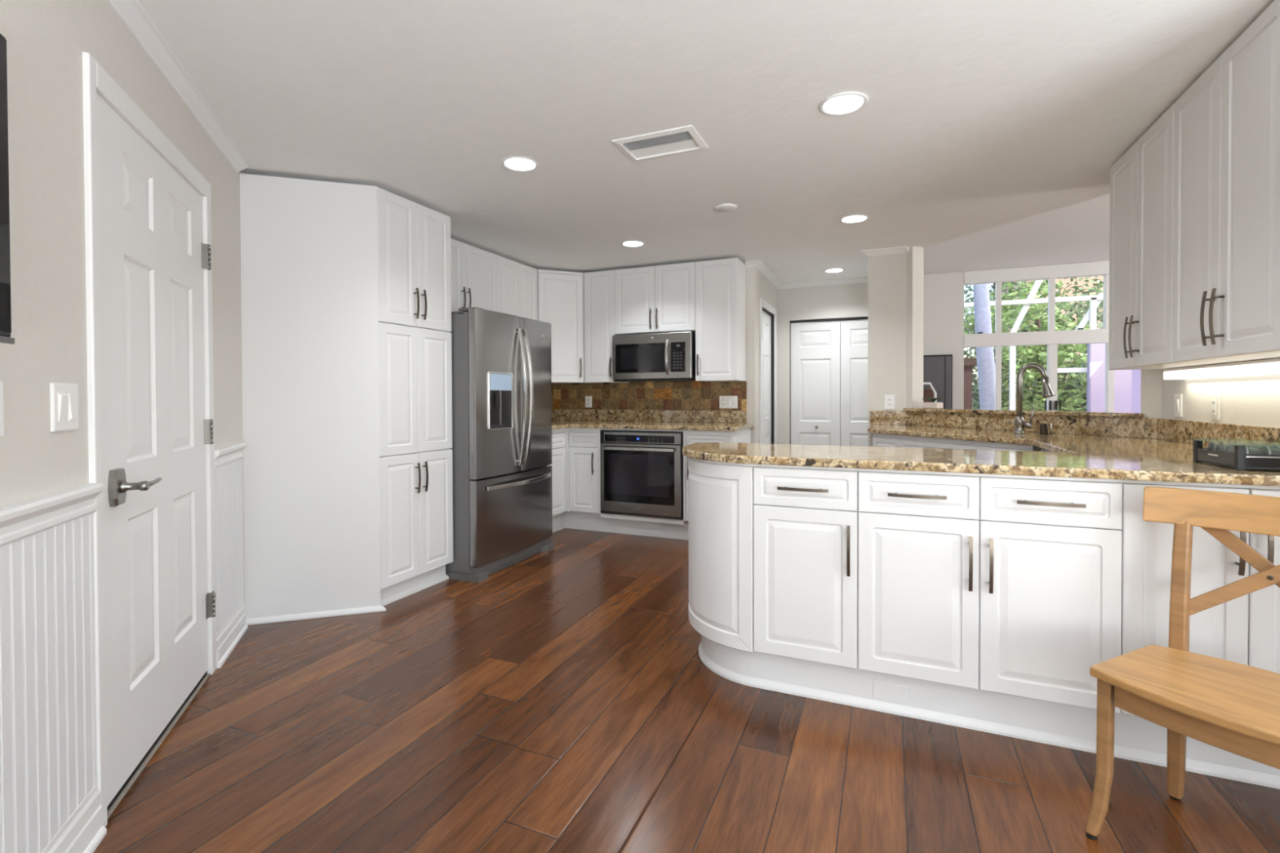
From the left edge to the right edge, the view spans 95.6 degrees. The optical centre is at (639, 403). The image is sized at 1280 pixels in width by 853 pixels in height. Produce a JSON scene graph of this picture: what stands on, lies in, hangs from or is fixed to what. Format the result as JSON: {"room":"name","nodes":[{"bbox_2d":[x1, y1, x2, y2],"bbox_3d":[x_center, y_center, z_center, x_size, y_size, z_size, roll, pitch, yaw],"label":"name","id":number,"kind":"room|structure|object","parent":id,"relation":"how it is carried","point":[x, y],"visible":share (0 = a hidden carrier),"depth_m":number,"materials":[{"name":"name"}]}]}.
{"room":"kitchen","nodes":[
{"label":"kitchen","id":0,"kind":"room"},
{"bbox_2d":[0,0,244,604],"bbox_3d":[-1.017,-0.002,0.211,0.160,2.345,6.350,0,1,-22],"label":"wall","id":1,"kind":"structure","parent":0,"point":[46,40],"depth_m":1.42,"materials":[{"name":"beige paint"}]},
{"bbox_2d":[0,380,4,437],"bbox_3d":[-1.302,0.011,1.154,0.012,0.117,0.117,0,1,-22],"label":"light switch","id":2,"kind":"object","parent":1,"relation":"attached to","point":[2,413],"visible":1,"depth_m":1.20,"materials":[{"name":"white plastic"}]},
{"bbox_2d":[0,33,14,344],"bbox_3d":[-1.082,-0.412,0.668,0.065,0.600,1.000,0,1,-22],"label":"television","id":3,"kind":"object","parent":1,"relation":"attached to","point":[5,263],"visible":1,"depth_m":1.12,"materials":[{"name":"black plastic"}]},
{"bbox_2d":[0,512,97,852],"bbox_3d":[-0.900,0.681,0.169,0.002,0.780,2.972,0,1,-22],"label":"wainscoting","id":4,"kind":"structure","parent":1,"relation":"attached to","point":[48,712],"depth_m":1.33,"materials":[{"name":"white wood"}]},
{"bbox_2d":[0,483,104,546],"bbox_3d":[-0.894,0.265,0.167,0.035,0.076,2.972,0,1,-22],"label":"chair rail","id":5,"kind":"object","parent":1,"relation":"attached to","point":[19,521],"visible":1,"depth_m":1.32,"materials":[{"name":"white wood"}]},
{"bbox_2d":[49,382,79,431],"bbox_3d":[-1.413,0.009,1.429,0.012,0.117,0.117,0,1,-22],"label":"light switch","id":6,"kind":"object","parent":1,"relation":"attached to","point":[64,397],"visible":1,"depth_m":1.41,"materials":[{"name":"white plastic"}]},
{"bbox_2d":[40,782,106,852],"bbox_3d":[-0.894,1.096,0.176,0.026,0.150,2.972,0,1,-22],"label":"baseboard","id":7,"kind":"structure","parent":1,"relation":"attached to","point":[83,831],"depth_m":1.47,"materials":[{"name":"white wood"}]},
{"bbox_2d":[82,52,217,826],"bbox_3d":[-1.682,0.110,2.005,0.222,2.084,1.028,0,1,-22],"label":"door","id":8,"kind":"structure","parent":1,"relation":"in","point":[148,209],"depth_m":1.88,"materials":[{"name":"white wood"}]},
{"bbox_2d":[106,0,249,173],"bbox_3d":[-0.869,-1.151,0.107,0.056,0.044,6.070,0,1,-22],"label":"crown molding","id":9,"kind":"structure","parent":1,"relation":"attached to","point":[131,14],"depth_m":2.05,"materials":[{"name":"white wood"}]},
{"bbox_2d":[214,457,244,634],"bbox_3d":[-1.925,0.654,2.720,0.002,0.780,0.470,0,1,-22],"label":"wainscoting","id":10,"kind":"structure","parent":1,"relation":"attached to","point":[228,477],"depth_m":2.70,"materials":[{"name":"white wood"}]},
{"bbox_2d":[213,442,247,467],"bbox_3d":[-1.919,0.238,2.718,0.032,0.076,0.470,0,1,-22],"label":"chair rail","id":11,"kind":"object","parent":1,"relation":"attached to","point":[223,455],"visible":0.94,"depth_m":2.68,"materials":[{"name":"white wood"}]},
{"bbox_2d":[216,600,248,668],"bbox_3d":[-1.919,1.069,2.727,0.026,0.150,0.470,0,1,-22],"label":"baseboard","id":12,"kind":"structure","parent":1,"relation":"attached to","point":[228,636],"depth_m":2.69,"materials":[{"name":"white wood"}]},
{"bbox_2d":[551,262,758,522],"bbox_3d":[-0.017,-0.071,5.606,2.290,2.345,0.140,0,1,23],"label":"wall","id":13,"kind":"structure","parent":0,"point":[752,273],"depth_m":5.11,"materials":[{"name":"beige paint"}]},
{"bbox_2d":[536,269,599,383],"bbox_3d":[-0.801,-0.705,5.512,0.622,1.018,0.627,0,1,23],"label":"upper cabinet","id":14,"kind":"object","parent":13,"relation":"attached to","point":[560,294],"visible":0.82,"depth_m":5.32,"materials":[{"name":"white wood"}]},
{"bbox_2d":[584,270,629,383],"bbox_3d":[-0.318,-0.706,5.447,0.312,1.018,0.362,0,1,23],"label":"upper cabinet","id":15,"kind":"object","parent":13,"relation":"attached to","point":[599,286],"visible":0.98,"depth_m":5.32,"materials":[{"name":"white wood"}]},
{"bbox_2d":[551,381,746,410],"bbox_3d":[-0.249,-0.071,4.971,2.076,0.277,1.209,0,1,23],"label":"tile backsplash","id":16,"kind":"structure","parent":13,"relation":"attached to","point":[652,395],"depth_m":5.46,"materials":[{"name":"tile"}]},
{"bbox_2d":[585,395,591,407],"bbox_3d":[-0.509,-0.018,5.719,0.072,0.112,0.009,0,1,23],"label":"wall outlet","id":17,"kind":"object","parent":16,"relation":"attached to","point":[588,398],"visible":1,"depth_m":5.71,"materials":[{"name":"white plastic"}]},
{"bbox_2d":[586,398,590,405],"bbox_3d":[-0.510,-0.018,5.716,0.034,0.070,0.002,0,1,23],"label":"socket","id":18,"kind":"object","parent":17,"relation":"attached to","point":[588,399],"depth_m":5.71,"materials":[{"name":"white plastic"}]},
{"bbox_2d":[719,395,737,408],"bbox_3d":[0.787,-0.014,5.165,0.165,0.112,0.012,0,1,23],"label":"switch plate","id":19,"kind":"object","parent":16,"relation":"attached to","point":[725,402],"visible":1,"depth_m":5.16,"materials":[{"name":"white plastic"}]},
{"bbox_2d":[721,398,724,405],"bbox_3d":[0.744,-0.014,5.182,0.034,0.070,0.002,0,1,23],"label":"socket","id":20,"kind":"object","parent":19,"relation":"attached to","point":[722,399],"depth_m":5.18,"materials":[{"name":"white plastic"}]},
{"bbox_2d":[551,409,746,422],"bbox_3d":[-0.249,0.122,4.968,2.073,0.109,1.219,0,1,23],"label":"backsplash","id":21,"kind":"structure","parent":13,"relation":"attached to","point":[651,415],"depth_m":5.45,"materials":[{"name":"stone"}]},
{"bbox_2d":[614,262,695,335],"bbox_3d":[0.176,-0.923,5.234,0.762,0.584,0.362,0,1,23],"label":"upper cabinet","id":22,"kind":"object","parent":13,"relation":"attached to","point":[658,299],"visible":0.99,"depth_m":5.09,"materials":[{"name":"white wood"}]},
{"bbox_2d":[612,331,695,382],"bbox_3d":[0.156,-0.407,5.208,0.742,0.414,0.427,0,1,23],"label":"microwave","id":23,"kind":"object","parent":22,"relation":"attached to","point":[671,356],"visible":0.99,"depth_m":5.04,"materials":[{"name":"silver metal"}]},
{"bbox_2d":[695,257,746,382],"bbox_3d":[0.696,-0.704,5.014,0.366,1.018,0.362,0,1,23],"label":"upper cabinet","id":24,"kind":"object","parent":13,"relation":"attached to","point":[720,284],"visible":1,"depth_m":4.89,"materials":[{"name":"white wood"}]},
{"bbox_2d":[93,528,1279,852],"bbox_3d":[1.889,1.199,2.010,8.500,0.120,13.350,0,1,23],"label":"floor","id":25,"kind":"structure","parent":0,"point":[562,700],"depth_m":1.86,"materials":[{"name":"brown wood"}]},
{"bbox_2d":[240,173,453,625],"bbox_3d":[-1.674,-0.025,3.363,0.677,2.320,1.012,0,1,23],"label":"pantry cabinet","id":26,"kind":"object","parent":25,"relation":"on","point":[346,288],"visible":0.99,"depth_m":3.12,"materials":[{"name":"white wood"}]},
{"bbox_2d":[445,306,555,582],"bbox_3d":[-1.177,0.254,4.200,0.902,1.738,0.908,0,1,23],"label":"refrigerator","id":27,"kind":"object","parent":25,"relation":"on","point":[501,363],"visible":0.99,"depth_m":3.83,"materials":[{"name":"grey metal"}]},
{"bbox_2d":[549,427,565,532],"bbox_3d":[-1.019,0.662,4.943,0.677,0.902,0.540,0,1,23],"label":"base cabinet","id":28,"kind":"object","parent":25,"relation":"on","point":[558,436],"visible":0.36,"depth_m":4.96,"materials":[{"name":"white wood"}]},
{"bbox_2d":[551,409,754,431],"bbox_3d":[-0.218,0.138,4.955,2.140,0.141,1.219,0,1,23],"label":"countertop","id":29,"kind":"structure","parent":28,"relation":"on","point":[671,420],"depth_m":5.26,"materials":[{"name":"beige stone"}]},
{"bbox_2d":[559,427,601,531],"bbox_3d":[-0.419,0.656,5.311,0.377,0.902,0.677,0,1,23],"label":"base cabinet","id":30,"kind":"object","parent":25,"relation":"on","point":[581,443],"visible":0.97,"depth_m":5.04,"materials":[{"name":"white wood"}]},
{"bbox_2d":[597,428,688,540],"bbox_3d":[0.117,0.657,5.080,0.790,0.902,0.600,0,1,23],"label":"base cabinet","id":31,"kind":"object","parent":25,"relation":"on","point":[615,523],"visible":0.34,"depth_m":4.85,"materials":[{"name":"white"}]},
{"bbox_2d":[600,430,683,519],"bbox_3d":[0.088,0.576,4.993,0.739,0.706,0.558,0,1,23],"label":"wall oven","id":32,"kind":"object","parent":31,"relation":"in","point":[642,472],"visible":0.97,"depth_m":4.76,"materials":[{"name":"silver metal"}]},
{"bbox_2d":[684,427,751,520],"bbox_3d":[0.660,0.658,4.850,0.390,0.902,0.677,0,1,23],"label":"base cabinet","id":33,"kind":"object","parent":25,"relation":"on","point":[742,436],"visible":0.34,"depth_m":4.61,"materials":[{"name":"white wood"}]},
{"bbox_2d":[688,457,755,687],"bbox_3d":[0.367,0.684,2.620,0.407,0.905,0.560,0,1,23],"label":"base cabinet","id":34,"kind":"object","parent":25,"relation":"on","point":[721,494],"visible":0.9,"depth_m":2.37,"materials":[{"name":"white wood"}]},
{"bbox_2d":[753,464,857,706],"bbox_3d":[0.724,0.685,2.447,0.386,0.905,0.597,0,1,23],"label":"base cabinet","id":35,"kind":"object","parent":25,"relation":"on","point":[806,517],"visible":0.98,"depth_m":2.21,"materials":[{"name":"white wood"}]},
{"bbox_2d":[682,410,1279,486],"bbox_3d":[1.641,0.148,3.279,2.211,0.141,2.840,0,1,23],"label":"countertop","id":36,"kind":"structure","parent":35,"relation":"on","point":[1070,455],"depth_m":2.38,"materials":[{"name":"beige stone"}]},
{"bbox_2d":[1013,363,1055,434],"bbox_3d":[2.351,-0.030,3.459,0.209,0.425,0.060,0,1,43],"label":"faucet","id":37,"kind":"object","parent":36,"relation":"on","point":[1047,392],"visible":1,"depth_m":3.49,"materials":[{"name":"grey metal"}]},
{"bbox_2d":[1039,422,1052,435],"bbox_3d":[2.399,0.148,3.435,0.061,0.070,0.048,0,1,-7],"label":"soap dispenser","id":38,"kind":"object","parent":36,"relation":"on","point":[1043,427],"visible":1,"depth_m":3.42,"materials":[{"name":"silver metal"}]},
{"bbox_2d":[1192,440,1279,471],"bbox_3d":[2.019,0.163,1.840,0.318,0.082,0.246,0,1,19],"label":"organizer","id":39,"kind":"object","parent":36,"relation":"on","point":[1239,460],"visible":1,"depth_m":1.78,"materials":[{"name":"black plastic"}]},
{"bbox_2d":[1207,441,1218,450],"bbox_3d":[1.945,0.152,1.949,0.045,0.048,0.048,0,1,19],"label":"pod","id":40,"kind":"object","parent":39,"relation":"in","point":[1211,446],"visible":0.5,"depth_m":1.95,"materials":[{"name":"silver metal"}]},
{"bbox_2d":[1216,443,1229,452],"bbox_3d":[1.927,0.153,1.899,0.045,0.048,0.048,0,1,19],"label":"pod","id":41,"kind":"object","parent":39,"relation":"in","point":[1221,446],"visible":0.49,"depth_m":1.90,"materials":[{"name":"silver metal"}]},
{"bbox_2d":[1226,444,1234,453],"bbox_3d":[1.910,0.153,1.849,0.045,0.048,0.048,0,1,19],"label":"pod","id":42,"kind":"object","parent":39,"relation":"in","point":[1230,448],"visible":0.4,"depth_m":1.85,"materials":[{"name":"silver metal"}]},
{"bbox_2d":[1197,448,1279,470],"bbox_3d":[2.019,0.176,1.840,0.304,0.046,0.232,0,1,19],"label":"tray","id":43,"kind":"object","parent":39,"relation":"on","point":[1238,460],"depth_m":1.78,"materials":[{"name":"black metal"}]},
{"bbox_2d":[1245,446,1262,454],"bbox_3d":[1.893,0.154,1.799,0.045,0.048,0.048,0,1,19],"label":"pod","id":44,"kind":"object","parent":39,"relation":"in","point":[1248,450],"visible":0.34,"depth_m":1.78,"materials":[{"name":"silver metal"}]},
{"bbox_2d":[1248,442,1260,446],"bbox_3d":[2.045,0.152,1.915,0.045,0.048,0.048,0,1,19],"label":"pod","id":45,"kind":"object","parent":39,"relation":"in","point":[1251,443],"visible":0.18,"depth_m":1.91,"materials":[{"name":"silver metal"}]},
{"bbox_2d":[1249,444,1262,449],"bbox_3d":[1.960,0.153,1.832,0.045,0.048,0.048,0,1,19],"label":"pod","id":46,"kind":"object","parent":39,"relation":"in","point":[1255,446],"visible":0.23,"depth_m":1.83,"materials":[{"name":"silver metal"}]},
{"bbox_2d":[1259,444,1272,447],"bbox_3d":[2.027,0.153,1.865,0.045,0.048,0.048,0,1,19],"label":"pod","id":47,"kind":"object","parent":39,"relation":"in","point":[1261,445],"visible":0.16,"depth_m":1.86,"materials":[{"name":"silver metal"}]},
{"bbox_2d":[1260,445,1279,454],"bbox_3d":[1.943,0.154,1.782,0.045,0.048,0.048,0,1,19],"label":"pod","id":48,"kind":"object","parent":39,"relation":"in","point":[1265,450],"visible":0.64,"depth_m":1.77,"materials":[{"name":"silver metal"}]},
{"bbox_2d":[1271,444,1279,449],"bbox_3d":[2.010,0.153,1.815,0.045,0.048,0.048,0,1,19],"label":"pod","id":49,"kind":"object","parent":39,"relation":"in","point":[1275,446],"visible":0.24,"depth_m":1.82,"materials":[{"name":"silver metal"}]},
{"bbox_2d":[872,433,902,447],"bbox_3d":[1.946,0.661,4.122,0.597,0.905,0.250,0,1,-22],"label":"base cabinet","id":50,"kind":"object","parent":25,"relation":"on","point":[879,439],"visible":0.18,"depth_m":4.01,"materials":[{"name":"white wood"}]},
{"bbox_2d":[923,382,937,402],"bbox_3d":[3.618,0.394,7.514,0.434,1.348,0.582,0,1,23],"label":"patio chair","id":51,"kind":"object","parent":25,"relation":"on","point":[931,393],"visible":0.06,"depth_m":7.67,"materials":[{"name":"white plastic"}]},
{"bbox_2d":[900,435,961,448],"bbox_3d":[2.076,0.664,3.797,0.597,0.905,0.450,0,1,-22],"label":"base cabinet","id":52,"kind":"object","parent":25,"relation":"on","point":[912,442],"visible":0.06,"depth_m":3.69,"materials":[{"name":"white wood"}]},
{"bbox_2d":[923,354,952,408],"bbox_3d":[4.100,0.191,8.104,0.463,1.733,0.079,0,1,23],"label":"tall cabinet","id":53,"kind":"object","parent":25,"relation":"on","point":[937,369],"visible":0.3,"depth_m":8.03,"materials":[{"name":"black"}]},
{"bbox_2d":[857,468,1122,757],"bbox_3d":[1.261,0.686,2.218,0.781,0.905,0.597,0,1,23],"label":"base cabinet","id":54,"kind":"object","parent":25,"relation":"on","point":[987,602],"visible":0.98,"depth_m":1.98,"materials":[{"name":"white wood"}]},
{"bbox_2d":[959,440,1042,451],"bbox_3d":[2.242,0.668,3.385,0.597,0.905,0.440,0,1,-22],"label":"base cabinet","id":55,"kind":"object","parent":25,"relation":"on","point":[970,445],"visible":0.06,"depth_m":3.28,"materials":[{"name":"white wood"}]},
{"bbox_2d":[1084,485,1279,839],"bbox_3d":[1.491,0.697,1.406,0.477,0.901,0.569,-1,1,-35],"label":"dining chair","id":56,"kind":"object","parent":25,"relation":"on","point":[1227,705],"visible":1,"depth_m":1.52,"materials":[{"name":"brown wood"}]},
{"bbox_2d":[1114,480,1279,789],"bbox_3d":[1.916,0.687,1.939,0.644,0.905,0.597,0,1,23],"label":"base cabinet","id":57,"kind":"object","parent":25,"relation":"on","point":[1245,629],"visible":0.3,"depth_m":1.77,"materials":[{"name":"white wood"}]},
{"bbox_2d":[137,0,1275,284],"bbox_3d":[0.897,-1.268,0.823,7.600,0.160,10.450,0,1,23],"label":"ceiling","id":58,"kind":"structure","parent":0,"point":[978,115],"depth_m":2.34,"materials":[{"name":"white paint"}]},
{"bbox_2d":[501,156,538,172],"bbox_3d":[-0.605,-1.240,2.922,0.188,0.078,0.188,0,1,23],"label":"recessed light","id":59,"kind":"object","parent":58,"relation":"in","point":[521,164],"visible":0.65,"depth_m":2.98,"materials":[{"name":"white plastic"}]},
{"bbox_2d":[620,240,644,247],"bbox_3d":[-0.055,-1.261,4.453,0.188,0.078,0.188,0,1,23],"label":"recessed light","id":60,"kind":"object","parent":58,"relation":"in","point":[627,243],"visible":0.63,"depth_m":4.51,"materials":[{"name":"white plastic"}]},
{"bbox_2d":[611,124,708,161],"bbox_3d":[0.097,-1.237,2.698,0.388,0.082,0.252,0,1,23],"label":"ceiling vent","id":61,"kind":"object","parent":58,"relation":"in","point":[686,139],"visible":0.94,"depth_m":2.69,"materials":[{"name":"white plastic"}]},
{"bbox_2d":[715,203,737,212],"bbox_3d":[0.534,-1.215,3.604,0.136,0.012,0.136,0,1,23],"label":"ceiling disc","id":62,"kind":"object","parent":58,"relation":"attached to","point":[726,207],"visible":1,"depth_m":3.58,"materials":[{"name":"white plastic"}]},
{"bbox_2d":[823,268,844,273],"bbox_3d":[1.817,-1.280,5.427,0.188,0.078,0.188,0,1,23],"label":"recessed light","id":63,"kind":"object","parent":58,"relation":"in","point":[830,270],"visible":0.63,"depth_m":5.48,"materials":[{"name":"white plastic"}]},
{"bbox_2d":[818,92,868,115],"bbox_3d":[0.817,-1.238,2.331,0.188,0.078,0.188,0,1,23],"label":"recessed light","id":64,"kind":"object","parent":58,"relation":"in","point":[845,103],"visible":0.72,"depth_m":2.38,"materials":[{"name":"white plastic"}]},
{"bbox_2d":[839,214,869,223],"bbox_3d":[1.420,-1.259,3.846,0.188,0.078,0.188,0,1,23],"label":"recessed light","id":65,"kind":"object","parent":58,"relation":"in","point":[853,219],"visible":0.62,"depth_m":3.90,"materials":[{"name":"white plastic"}]},
{"bbox_2d":[758,271,777,444],"bbox_3d":[1.209,-0.076,5.713,0.120,2.345,1.020,0,1,23],"label":"wall","id":66,"kind":"structure","parent":0,"point":[767,291],"depth_m":5.63,"materials":[{"name":"beige paint"}]},
{"bbox_2d":[759,297,777,444],"bbox_3d":[1.222,0.064,5.653,0.081,2.065,0.815,0,1,23],"label":"door","id":67,"kind":"structure","parent":66,"relation":"in","point":[767,321],"depth_m":5.81,"materials":[{"name":"white wood"}]},
{"bbox_2d":[777,282,867,445],"bbox_3d":[1.988,-0.083,6.011,1.320,2.345,0.140,0,1,23],"label":"wall","id":68,"kind":"structure","parent":0,"point":[845,300],"depth_m":6.05,"materials":[{"name":"beige paint"}]},
{"bbox_2d":[744,260,867,288],"bbox_3d":[1.702,-1.225,5.381,1.195,0.044,1.216,0,1,23],"label":"crown molding","id":69,"kind":"structure","parent":68,"relation":"attached to","point":[759,265],"depth_m":5.84,"materials":[{"name":"white wood"}]},
{"bbox_2d":[789,316,867,446],"bbox_3d":[2.052,0.108,5.941,1.008,1.965,0.065,0,1,23],"label":"door","id":70,"kind":"structure","parent":68,"relation":"in","point":[815,346],"depth_m":5.99,"materials":[{"name":"white wood"}]},
{"bbox_2d":[867,253,906,446],"bbox_3d":[2.017,-0.067,4.738,0.286,2.345,0.140,0,1,23],"label":"wall column","id":71,"kind":"structure","parent":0,"point":[887,273],"depth_m":4.67,"materials":[{"name":"beige paint"}]},
{"bbox_2d":[860,245,909,260],"bbox_3d":[1.985,-1.217,4.702,0.363,0.044,0.202,0,1,23],"label":"crown molding","id":72,"kind":"structure","parent":71,"relation":"attached to","point":[899,250],"depth_m":4.64,"materials":[{"name":"white wood"}]},
{"bbox_2d":[884,395,894,409],"bbox_3d":[2.006,-0.012,4.661,0.075,0.118,0.009,0,1,23],"label":"wall outlet","id":73,"kind":"object","parent":71,"relation":"attached to","point":[889,399],"visible":1,"depth_m":4.66,"materials":[{"name":"white plastic"}]},
{"bbox_2d":[887,397,892,406],"bbox_3d":[2.005,-0.012,4.659,0.034,0.070,0.002,0,1,23],"label":"socket","id":74,"kind":"object","parent":73,"relation":"attached to","point":[889,399],"depth_m":4.66,"materials":[{"name":"white plastic"}]},
{"bbox_2d":[923,260,1106,408],"bbox_3d":[6.049,-0.376,7.385,5.070,2.870,0.140,0,1,23],"label":"wall","id":75,"kind":"structure","parent":0,"point":[943,293],"depth_m":8.06,"materials":[{"name":"beige paint"}]},
{"bbox_2d":[964,260,1114,411],"bbox_3d":[6.140,-0.374,7.297,3.632,2.868,0.150,0,1,23],"label":"window","id":76,"kind":"structure","parent":75,"relation":"in","point":[1051,338],"depth_m":7.59,"materials":[{"name":"white wood"}]},
{"bbox_2d":[923,193,1110,275],"bbox_3d":[4.603,-1.830,3.991,5.070,0.130,7.500,0,1,23],"label":"ceiling","id":77,"kind":"structure","parent":0,"point":[1077,233],"depth_m":6.53,"materials":[{"name":"white paint"}]},
{"bbox_2d":[906,245,1162,439],"bbox_3d":[2.512,-0.058,3.805,0.117,2.345,1.801,0,1,-22],"label":"wall","id":78,"kind":"structure","parent":0,"point":[1151,380],"depth_m":4.57,"materials":[{"name":"beige paint"}]},
{"bbox_2d":[902,408,1143,417],"bbox_3d":[2.492,0.054,3.902,0.230,0.024,1.609,0,1,-22],"label":"bar ledge","id":79,"kind":"object","parent":78,"relation":"on","point":[1108,414],"visible":0.83,"depth_m":3.63,"materials":[{"name":"brown stone"}]},
{"bbox_2d":[921,397,942,408],"bbox_3d":[2.268,-0.004,4.495,0.092,0.081,0.162,0,1,-14],"label":"potted orchid","id":80,"kind":"object","parent":79,"relation":"on","point":[925,405],"visible":0.98,"depth_m":4.46,"materials":[{"name":"beige ceramic"}]},
{"bbox_2d":[870,410,1279,446],"bbox_3d":[2.357,0.131,3.163,0.761,0.110,3.180,0,1,-4],"label":"backsplash","id":81,"kind":"structure","parent":78,"relation":"attached to","point":[1182,431],"depth_m":3.29,"materials":[{"name":"stone"}]},
{"bbox_2d":[1161,368,1279,447],"bbox_3d":[2.405,-0.036,2.094,0.120,2.345,2.240,0,1,23],"label":"wall","id":82,"kind":"structure","parent":0,"point":[1249,400],"depth_m":2.44,"materials":[{"name":"beige paint"}]},
{"bbox_2d":[1173,394,1182,417],"bbox_3d":[2.665,0.011,2.875,0.012,0.115,0.075,0,1,23],"label":"light switch","id":83,"kind":"object","parent":82,"relation":"attached to","point":[1178,410],"visible":1,"depth_m":2.86,"materials":[{"name":"white plastic"}]},
{"bbox_2d":[1108,103,1248,369],"bbox_3d":[2.379,-0.685,2.596,0.321,1.034,0.719,0,1,23],"label":"upper cabinet","id":84,"kind":"object","parent":82,"relation":"attached to","point":[1141,197],"visible":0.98,"depth_m":2.59,"materials":[{"name":"white wood"}]},
{"bbox_2d":[1163,358,1279,379],"bbox_3d":[2.377,-0.136,2.289,0.075,0.051,1.200,0,1,23],"label":"light","id":85,"kind":"object","parent":84,"relation":"attached to","point":[1268,366],"visible":1,"depth_m":2.32,"materials":[{"name":"white plastic"}]},
{"bbox_2d":[1209,394,1220,420],"bbox_3d":[2.529,0.015,2.553,0.009,0.115,0.075,0,1,23],"label":"wall outlet","id":86,"kind":"object","parent":82,"relation":"attached to","point":[1215,399],"visible":1,"depth_m":2.54,"materials":[{"name":"white plastic"}]},
{"bbox_2d":[1211,399,1216,415],"bbox_3d":[2.526,0.015,2.554,0.002,0.070,0.034,0,1,23],"label":"socket","id":87,"kind":"object","parent":86,"relation":"attached to","point":[1213,401],"depth_m":2.55,"materials":[{"name":"white plastic"}]},
{"bbox_2d":[1172,0,1279,362],"bbox_3d":[2.097,-0.676,1.934,0.321,1.034,0.719,0,1,23],"label":"upper cabinet","id":88,"kind":"object","parent":82,"relation":"attached to","point":[1226,274],"visible":1,"depth_m":1.94,"materials":[{"name":"white wood"}]},
{"bbox_3d":[-1.676,-0.051,4.455,0.140,2.345,3.280,0,1,23],"label":"wall","id":89,"kind":"structure","parent":0,"visible":0},
{"bbox_2d":[450,238,497,313],"bbox_3d":[-1.433,-0.926,4.369,0.342,0.544,0.833,0,1,23],"label":"upper cabinet","id":90,"kind":"object","parent":89,"relation":"attached to","point":[474,270],"visible":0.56,"depth_m":4.40,"materials":[{"name":"white wood"}]},
{"bbox_2d":[497,255,537,319],"bbox_3d":[-1.158,-0.698,5.013,0.342,1.018,0.561,0,1,23],"label":"upper cabinet","id":91,"kind":"object","parent":89,"relation":"attached to","point":[517,282],"visible":0.34,"depth_m":4.93,"materials":[{"name":"white wood"}]},
{"label":"outside","id":92,"kind":"structure","parent":0,"visible":0},
{"bbox_3d":[13.349,0.996,21.099,36.000,0.140,30.740,0,1,23],"label":"ground","id":93,"kind":"structure","parent":92,"visible":0},
{"bbox_2d":[964,281,1041,408],"bbox_3d":[7.214,-1.390,13.469,4.270,4.868,3.651,0,1,23],"label":"tree","id":94,"kind":"object","parent":93,"relation":"on","point":[975,395],"visible":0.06,"depth_m":13.20,"materials":[{"name":"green plant"}]},
{"bbox_2d":[964,280,1088,411],"bbox_3d":[7.788,-0.682,11.230,3.087,3.507,2.673,0,1,23],"label":"tree","id":95,"kind":"object","parent":93,"relation":"on","point":[1026,356],"visible":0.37,"depth_m":11.08,"materials":[{"name":"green plant"}]},
{"bbox_2d":[964,275,1102,406],"bbox_3d":[8.638,-2.260,15.039,4.836,6.559,5.322,0,1,23],"label":"tree","id":96,"kind":"object","parent":93,"relation":"on","point":[1100,283],"visible":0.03,"depth_m":13.07,"materials":[{"name":"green plant"}]},
{"bbox_2d":[1008,346,1087,411],"bbox_3d":[8.962,-0.131,11.469,2.239,2.397,2.774,0,1,-14],"label":"tree","id":97,"kind":"object","parent":93,"relation":"on","point":[1082,363],"visible":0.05,"depth_m":11.39,"materials":[{"name":"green plant"}]},
{"bbox_2d":[1002,276,1102,406],"bbox_3d":[10.804,-1.097,13.595,5.177,4.257,4.223,-1,1,-44],"label":"tree","id":98,"kind":"object","parent":93,"relation":"on","point":[1086,306],"visible":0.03,"depth_m":13.37,"materials":[{"name":"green plant"}]},
{"bbox_2d":[1001,275,1103,406],"bbox_3d":[16.794,-2.272,19.986,7.600,6.400,6.000,0,1,23],"label":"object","id":99,"kind":"structure","parent":93,"relation":"on","point":[1068,280],"depth_m":18.55,"materials":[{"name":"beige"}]},
{"bbox_3d":[6.250,1.072,9.558,12.000,0.040,3.940,0,1,23],"label":"patio","id":100,"kind":"object","parent":93,"relation":"on","visible":0},
{"bbox_2d":[964,357,977,408],"bbox_3d":[6.278,0.077,11.593,0.950,1.900,1.550,0,1,23],"label":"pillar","id":101,"kind":"structure","parent":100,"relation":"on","point":[969,362],"depth_m":11.02,"materials":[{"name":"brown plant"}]},
{"bbox_2d":[973,283,995,408],"bbox_3d":[5.737,-1.308,9.712,2.919,4.733,2.964,0,1,23],"label":"trunk","id":102,"kind":"object","parent":100,"relation":"on","point":[984,355],"visible":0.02,"depth_m":9.61,"materials":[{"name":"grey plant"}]},
{"bbox_2d":[964,280,1102,409],"bbox_3d":[7.089,-0.697,10.497,4.400,3.468,0.180,0,1,23],"label":"frame","id":103,"kind":"object","parent":100,"relation":"on","point":[1095,300],"visible":0.37,"depth_m":10.46,"materials":[{"name":"white plastic"}]},
{"bbox_2d":[1086,342,1141,412],"bbox_3d":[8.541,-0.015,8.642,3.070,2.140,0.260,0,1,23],"label":"house wing","id":104,"kind":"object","parent":100,"relation":"on","point":[1126,382],"visible":0.06,"depth_m":9.07,"materials":[{"name":"purple paint"}]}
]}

